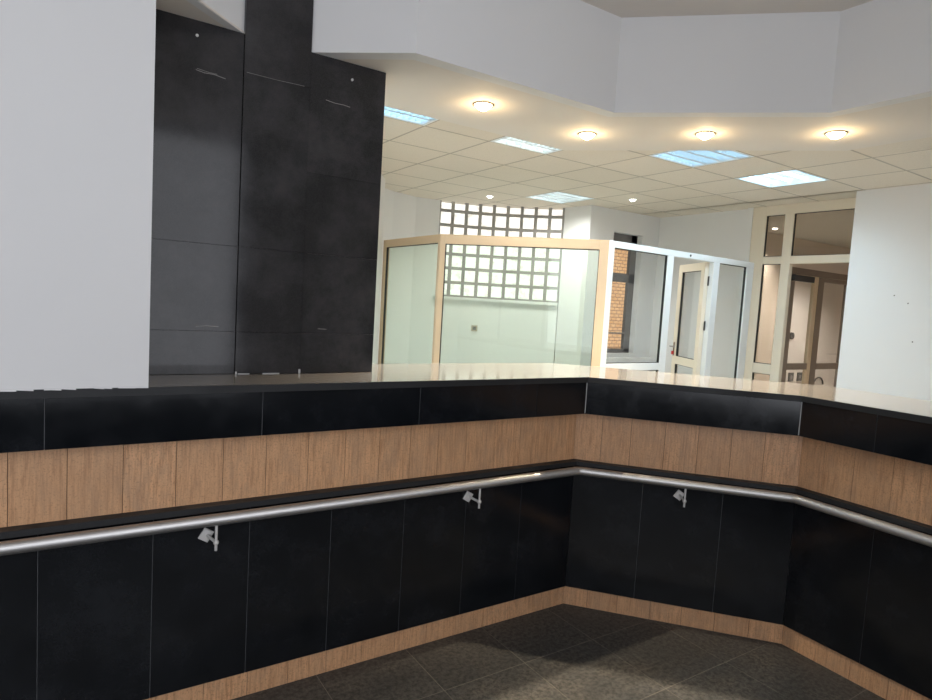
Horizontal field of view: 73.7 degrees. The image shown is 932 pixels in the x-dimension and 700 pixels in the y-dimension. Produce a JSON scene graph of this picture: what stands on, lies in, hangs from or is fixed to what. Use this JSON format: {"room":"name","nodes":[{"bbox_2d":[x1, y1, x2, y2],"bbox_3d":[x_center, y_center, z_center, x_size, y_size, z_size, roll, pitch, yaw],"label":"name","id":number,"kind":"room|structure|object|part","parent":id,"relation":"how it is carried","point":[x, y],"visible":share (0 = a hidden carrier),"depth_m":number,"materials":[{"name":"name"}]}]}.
{"room":"public hall","nodes":[
{"label":"public hall","id":0,"kind":"room"},
{"bbox_2d":[0,0,155,391],"bbox_3d":[-3.454,-1.053,1.474,4.834,2.375,0.449,0,5,-33],"label":"wall","id":1,"kind":"structure","parent":0,"point":[77,77],"depth_m":2.50,"materials":[{"name":"white paint"}]},
{"bbox_2d":[372,175,416,363],"bbox_3d":[-1.144,-0.631,6.101,0.503,3.032,4.155,4,4,5],"label":"wall","id":2,"kind":"structure","parent":0,"point":[397,214],"depth_m":7.83,"materials":[{"name":"white paint"}]},
{"bbox_2d":[408,197,557,363],"bbox_3d":[0.242,-0.720,8.326,2.044,3.032,0.337,3,4,-5],"label":"wall","id":3,"kind":"structure","parent":0,"point":[506,332],"depth_m":8.33,"materials":[{"name":"white paint"}]},
{"bbox_2d":[471,325,477,330],"bbox_3d":[0.111,-0.293,8.370,0.084,0.080,0.016,3,4,-7],"label":"wall socket","id":4,"kind":"object","parent":3,"relation":"attached to","point":[473,327],"visible":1,"depth_m":8.36,"materials":[{"name":"beige plastic"}]},
{"bbox_2d":[434,296,557,305],"bbox_3d":[0.393,-0.659,8.285,1.657,0.035,0.203,3,4,-1],"label":"window sill","id":5,"kind":"structure","parent":3,"relation":"attached to","point":[445,297],"depth_m":8.29,"materials":[{"name":"white paint"}]},
{"bbox_2d":[439,200,564,302],"bbox_3d":[0.440,-1.299,8.307,1.691,1.272,0.222,3,4,-1],"label":"window","id":6,"kind":"structure","parent":3,"relation":"in","point":[485,272],"depth_m":8.30,"materials":[{"name":"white glass"}]},
{"bbox_2d":[156,0,931,150],"bbox_3d":[-0.506,-1.430,1.179,9.430,0.009,5.190,0,5,-33],"label":"ceiling","id":7,"kind":"structure","parent":0,"point":[412,86],"depth_m":4.20,"materials":[{"name":"white paint"}]},
{"bbox_2d":[473,101,493,110],"bbox_3d":[0.113,-1.591,4.080,0.144,0.042,0.144,0,5,-33],"label":"recessed light","id":8,"kind":"object","parent":7,"relation":"in","point":[481,105],"visible":1,"depth_m":4.04,"materials":[{"name":"beige"}]},
{"bbox_3d":[0.113,-1.587,4.080,0.112,0.035,0.112,1,5,-33],"label":"lamp glass","id":9,"kind":"part","parent":8,"relation":"part of","materials":[{"name":"white glass"}]},
{"bbox_2d":[578,131,596,139],"bbox_3d":[0.900,-1.586,4.621,0.144,0.042,0.144,0,5,-33],"label":"recessed light","id":10,"kind":"object","parent":7,"relation":"in","point":[586,135],"visible":1,"depth_m":4.59,"materials":[{"name":"beige"}]},
{"bbox_3d":[0.900,-1.582,4.621,0.112,0.035,0.112,1,5,-33],"label":"lamp glass","id":11,"kind":"part","parent":10,"relation":"part of","materials":[{"name":"white glass"}]},
{"bbox_2d":[695,131,715,139],"bbox_3d":[1.708,-1.524,4.438,0.144,0.042,0.144,0,5,-33],"label":"recessed light","id":12,"kind":"object","parent":7,"relation":"in","point":[704,135],"visible":1,"depth_m":4.41,"materials":[{"name":"beige"}]},
{"bbox_3d":[1.708,-1.520,4.438,0.112,0.035,0.112,1,5,-33],"label":"lamp glass","id":13,"kind":"part","parent":12,"relation":"part of","materials":[{"name":"white glass"}]},
{"bbox_2d":[824,130,847,138],"bbox_3d":[2.525,-1.461,4.242,0.144,0.042,0.144,0,5,-33],"label":"recessed light","id":14,"kind":"object","parent":7,"relation":"in","point":[835,134],"visible":1,"depth_m":4.21,"materials":[{"name":"beige"}]},
{"bbox_3d":[2.524,-1.457,4.243,0.112,0.035,0.112,1,5,-33],"label":"lamp glass","id":15,"kind":"part","parent":14,"relation":"part of","materials":[{"name":"white glass"}]},
{"bbox_2d":[231,603,885,699],"bbox_3d":[0.150,2.042,1.656,11.100,0.100,4.600,0,5,-33],"label":"floor","id":16,"kind":"structure","parent":0,"point":[563,651],"depth_m":3.65,"materials":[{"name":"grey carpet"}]},
{"bbox_2d":[0,363,931,699],"bbox_3d":[-0.724,1.141,1.263,9.156,1.650,4.997,0,5,-33],"label":"reception counter","id":17,"kind":"object","parent":16,"relation":"on","point":[282,600],"depth_m":3.52,"materials":[{"name":"polished black granite"},{"name":"wood"},{"name":"white paint"}]},
{"bbox_2d":[149,0,385,374],"bbox_3d":[-1.144,-1.094,3.498,1.245,2.410,0.509,0,5,-33],"label":"stone pillar","id":18,"kind":"structure","parent":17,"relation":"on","point":[267,148],"depth_m":3.27,"materials":[{"name":"black stone"}]},
{"bbox_2d":[0,467,931,555],"bbox_3d":[-1.071,0.926,2.347,9.253,0.180,3.459,3,4,-6],"label":"handrail","id":19,"kind":"object","parent":17,"relation":"attached to","point":[17,546],"visible":1,"depth_m":3.37,"materials":[{"name":"silver metal"}]},
{"bbox_3d":[-1.228,0.910,2.999,0.084,0.028,0.015,7,6,38],"label":"arm","id":20,"kind":"part","parent":19,"relation":"part of","materials":[{"name":"silver metal"}]},
{"bbox_2d":[38,363,931,416],"bbox_3d":[-0.676,0.338,1.202,9.156,0.036,4.997,1,5,-33],"label":"countertop","id":21,"kind":"structure","parent":17,"relation":"on","point":[412,371],"depth_m":3.98,"materials":[{"name":"grey stone"}]},
{"bbox_2d":[187,0,931,116],"bbox_3d":[1.710,-1.737,2.895,5.682,0.623,2.251,5,5,16],"label":"wall","id":22,"kind":"structure","parent":0,"point":[580,54],"depth_m":3.79,"materials":[{"name":"white paint"}]},
{"bbox_2d":[554,205,659,365],"bbox_3d":[1.948,-0.629,8.460,1.455,3.032,0.448,0,5,-33],"label":"wall","id":23,"kind":"structure","parent":0,"point":[578,274],"depth_m":8.11,"materials":[{"name":"white paint"}]},
{"bbox_2d":[607,233,637,352],"bbox_3d":[2.046,-0.756,8.373,0.550,1.590,0.060,0,5,-33],"label":"window","id":24,"kind":"structure","parent":23,"relation":"in","point":[628,278],"depth_m":8.46,"materials":[{"name":"grey metal"}]},
{"bbox_2d":[590,357,655,363],"bbox_3d":[2.107,0.147,8.295,1.080,0.090,0.150,0,5,-33],"label":"window sill","id":25,"kind":"structure","parent":23,"relation":"attached to","point":[608,359],"depth_m":8.26,"materials":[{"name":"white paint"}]},
{"bbox_2d":[381,116,931,217],"bbox_3d":[1.513,-1.554,4.120,7.204,0.021,10.216,0,5,-33],"label":"ceiling tiles","id":26,"kind":"structure","parent":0,"point":[448,162],"depth_m":5.92,"materials":[{"name":"beige tile"}]},
{"bbox_2d":[384,107,437,125],"bbox_3d":[-0.399,-1.717,4.288,0.588,0.097,0.588,0,5,-33],"label":"fluorescent light","id":27,"kind":"object","parent":26,"relation":"attached to","point":[389,112],"visible":0.17,"depth_m":4.53,"materials":[{"name":"white plastic"}]},
{"bbox_2d":[491,136,560,153],"bbox_3d":[0.604,-1.708,4.947,0.588,0.097,0.588,0,5,-33],"label":"fluorescent light","id":28,"kind":"object","parent":26,"relation":"attached to","point":[506,140],"visible":0.18,"depth_m":5.13,"materials":[{"name":"white plastic"}]},
{"bbox_2d":[527,191,593,203],"bbox_3d":[1.124,-1.868,7.434,0.588,0.097,0.588,0,5,-33],"label":"fluorescent light","id":29,"kind":"object","parent":26,"relation":"attached to","point":[556,197],"visible":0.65,"depth_m":7.47,"materials":[{"name":"white plastic"}]},
{"bbox_2d":[649,151,753,167],"bbox_3d":[1.934,-1.642,5.108,0.588,0.097,0.588,0,5,-33],"label":"fluorescent light","id":30,"kind":"object","parent":26,"relation":"attached to","point":[693,159],"visible":0.56,"depth_m":5.18,"materials":[{"name":"white plastic"}]},
{"bbox_2d":[734,169,828,187],"bbox_3d":[2.936,-1.633,5.767,0.588,0.097,0.588,0,5,-33],"label":"fluorescent light","id":31,"kind":"object","parent":26,"relation":"attached to","point":[790,177],"visible":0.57,"depth_m":5.92,"materials":[{"name":"white plastic"}]},
{"bbox_2d":[649,207,753,377],"bbox_3d":[3.002,-0.536,8.053,0.180,3.032,1.420,0,5,-33],"label":"wall","id":32,"kind":"structure","parent":0,"point":[725,234],"depth_m":7.91,"materials":[{"name":"white paint"}]},
{"bbox_2d":[581,0,872,17],"bbox_3d":[-0.690,-2.026,0.665,8.550,0.050,4.650,0,5,-33],"label":"ceiling","id":33,"kind":"structure","parent":0,"point":[621,8],"depth_m":3.82,"materials":[{"name":"white paint"}]},
{"bbox_2d":[754,232,850,386],"bbox_3d":[6.798,-0.236,7.065,5.120,3.032,6.770,0,5,-33],"label":"wall","id":34,"kind":"structure","parent":0,"point":[832,293],"depth_m":10.06,"materials":[{"name":"beige paint"}]},
{"bbox_2d":[788,373,793,380],"bbox_3d":[5.249,0.436,10.037,0.140,0.140,0.020,0,5,-33],"label":"wall socket","id":35,"kind":"object","parent":34,"relation":"attached to","point":[790,375],"visible":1,"depth_m":10.03,"materials":[{"name":"grey plastic"}]},
{"bbox_2d":[796,372,801,380],"bbox_3d":[5.465,0.437,10.179,0.140,0.140,0.020,0,5,-33],"label":"wall socket","id":36,"kind":"object","parent":34,"relation":"attached to","point":[799,374],"visible":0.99,"depth_m":10.16,"materials":[{"name":"grey plastic"}]},
{"bbox_2d":[781,267,847,386],"bbox_3d":[4.531,0.079,7.713,2.150,2.040,0.114,0,5,-33],"label":"double door","id":37,"kind":"structure","parent":34,"relation":"in","point":[817,279],"depth_m":7.43,"materials":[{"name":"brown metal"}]},
{"bbox_3d":[3.897,0.103,7.329,0.560,1.955,0.045,1,5,-33],"label":"door","id":38,"kind":"part","parent":37,"relation":"part of","materials":[{"name":"brown wood"}]},
{"bbox_3d":[4.574,-0.903,7.661,2.150,0.072,0.060,1,5,-33],"label":"head frame","id":39,"kind":"part","parent":37,"relation":"part of","materials":[{"name":"brown wood"}]},
{"bbox_3d":[4.466,0.108,7.703,0.790,1.955,0.045,1,5,-33],"label":"door","id":40,"kind":"part","parent":37,"relation":"part of","materials":[{"name":"brown wood"}]},
{"bbox_2d":[768,209,854,248],"bbox_3d":[5.974,-1.620,8.227,5.000,0.050,3.670,0,5,-33],"label":"ceiling","id":41,"kind":"structure","parent":0,"point":[835,228],"depth_m":8.52,"materials":[{"name":"beige paint"}]},
{"bbox_2d":[836,183,931,400],"bbox_3d":[5.143,-0.139,4.520,0.480,3.032,4.326,0,5,-33],"label":"wall","id":42,"kind":"structure","parent":0,"point":[891,250],"depth_m":5.84,"materials":[{"name":"white paint"}]},
{"bbox_2d":[744,197,855,381],"bbox_3d":[3.679,-0.256,6.911,0.060,2.729,1.270,0,5,-33],"label":"doorway","id":43,"kind":"structure","parent":42,"relation":"in","point":[761,215],"depth_m":7.06,"materials":[{"name":"beige wood"}]},
{"bbox_3d":[3.458,0.215,7.241,0.060,0.115,0.222,1,5,-33],"label":"rail","id":44,"kind":"part","parent":43,"relation":"part of","materials":[{"name":"beige"}]},
{"bbox_3d":[3.787,-1.555,6.764,0.060,0.109,1.037,1,5,-33],"label":"head rail","id":45,"kind":"part","parent":43,"relation":"part of","materials":[{"name":"beige wood"}]},
{"bbox_3d":[1.352,1.193,4.752,16.500,0.100,8.600,0,5,-33],"label":"floor","id":46,"kind":"structure","parent":0,"visible":0},
{"bbox_2d":[378,234,753,378],"bbox_3d":[1.163,-0.036,6.480,4.191,2.060,1.544,3,4,-5],"label":"glass wall","id":47,"kind":"structure","parent":46,"relation":"on","point":[606,248],"depth_m":6.21,"materials":[{"name":"beige"}]},
{"bbox_3d":[-0.946,-0.203,7.037,0.051,2.060,0.061,1,5,-33],"label":"post","id":48,"kind":"part","parent":47,"relation":"part of","materials":[{"name":"beige wood"}]},
{"bbox_3d":[-0.559,-1.132,6.478,0.050,0.080,1.115,0,5,-34],"label":"rail","id":49,"kind":"part","parent":47,"relation":"part of","materials":[{"name":"beige wood"}]},
{"bbox_3d":[-0.275,-0.089,6.069,0.071,2.060,0.077,1,5,-33],"label":"post","id":50,"kind":"part","parent":47,"relation":"part of","materials":[{"name":"beige wood"}]},
{"bbox_3d":[0.517,-1.014,5.833,1.452,0.090,0.050,4,4,12],"label":"rail","id":51,"kind":"part","parent":47,"relation":"part of","materials":[{"name":"beige wood"}]},
{"bbox_3d":[1.208,0.023,5.747,0.083,2.060,0.050,4,4,12],"label":"post","id":52,"kind":"part","parent":47,"relation":"part of","materials":[{"name":"beige"}]},
{"bbox_3d":[1.261,0.025,5.755,0.075,2.060,0.050,0,5,-36],"label":"post","id":53,"kind":"part","parent":47,"relation":"part of","materials":[{"name":"white metal"}]},
{"bbox_3d":[1.603,0.161,6.018,0.789,0.070,0.050,0,5,-36],"label":"rail","id":54,"kind":"part","parent":47,"relation":"part of","materials":[{"name":"white metal"}]},
{"bbox_3d":[1.968,0.058,6.267,0.093,2.000,0.050,0,5,-36],"label":"post","id":55,"kind":"part","parent":47,"relation":"part of","materials":[{"name":"white metal"}]},
{"bbox_3d":[2.303,-0.966,6.386,2.347,0.060,0.050,0,5,-36],"label":"rail","id":56,"kind":"part","parent":47,"relation":"part of","materials":[{"name":"white metal"}]},
{"bbox_3d":[2.495,0.025,7.037,0.045,1.990,0.660,3,4,-5],"label":"door","id":57,"kind":"part","parent":47,"relation":"part of","materials":[{"name":"beige"}]},
{"bbox_3d":[2.608,0.061,6.727,0.107,2.000,0.050,0,5,-36],"label":"post","id":58,"kind":"part","parent":47,"relation":"part of","materials":[{"name":"white metal"}]},
{"bbox_3d":[3.140,0.063,7.109,0.137,2.000,0.050,0,5,-36],"label":"post","id":59,"kind":"part","parent":47,"relation":"part of","materials":[{"name":"white"}]},
{"label":"outside","id":60,"kind":"structure","parent":0,"visible":0},
{"bbox_2d":[607,249,627,347],"bbox_3d":[2.357,-1.300,10.263,4.800,6.500,0.150,0,5,-33],"label":"wall","id":61,"kind":"structure","parent":60,"point":[620,256],"depth_m":10.33,"materials":[{"name":"orange brick"}]}
]}

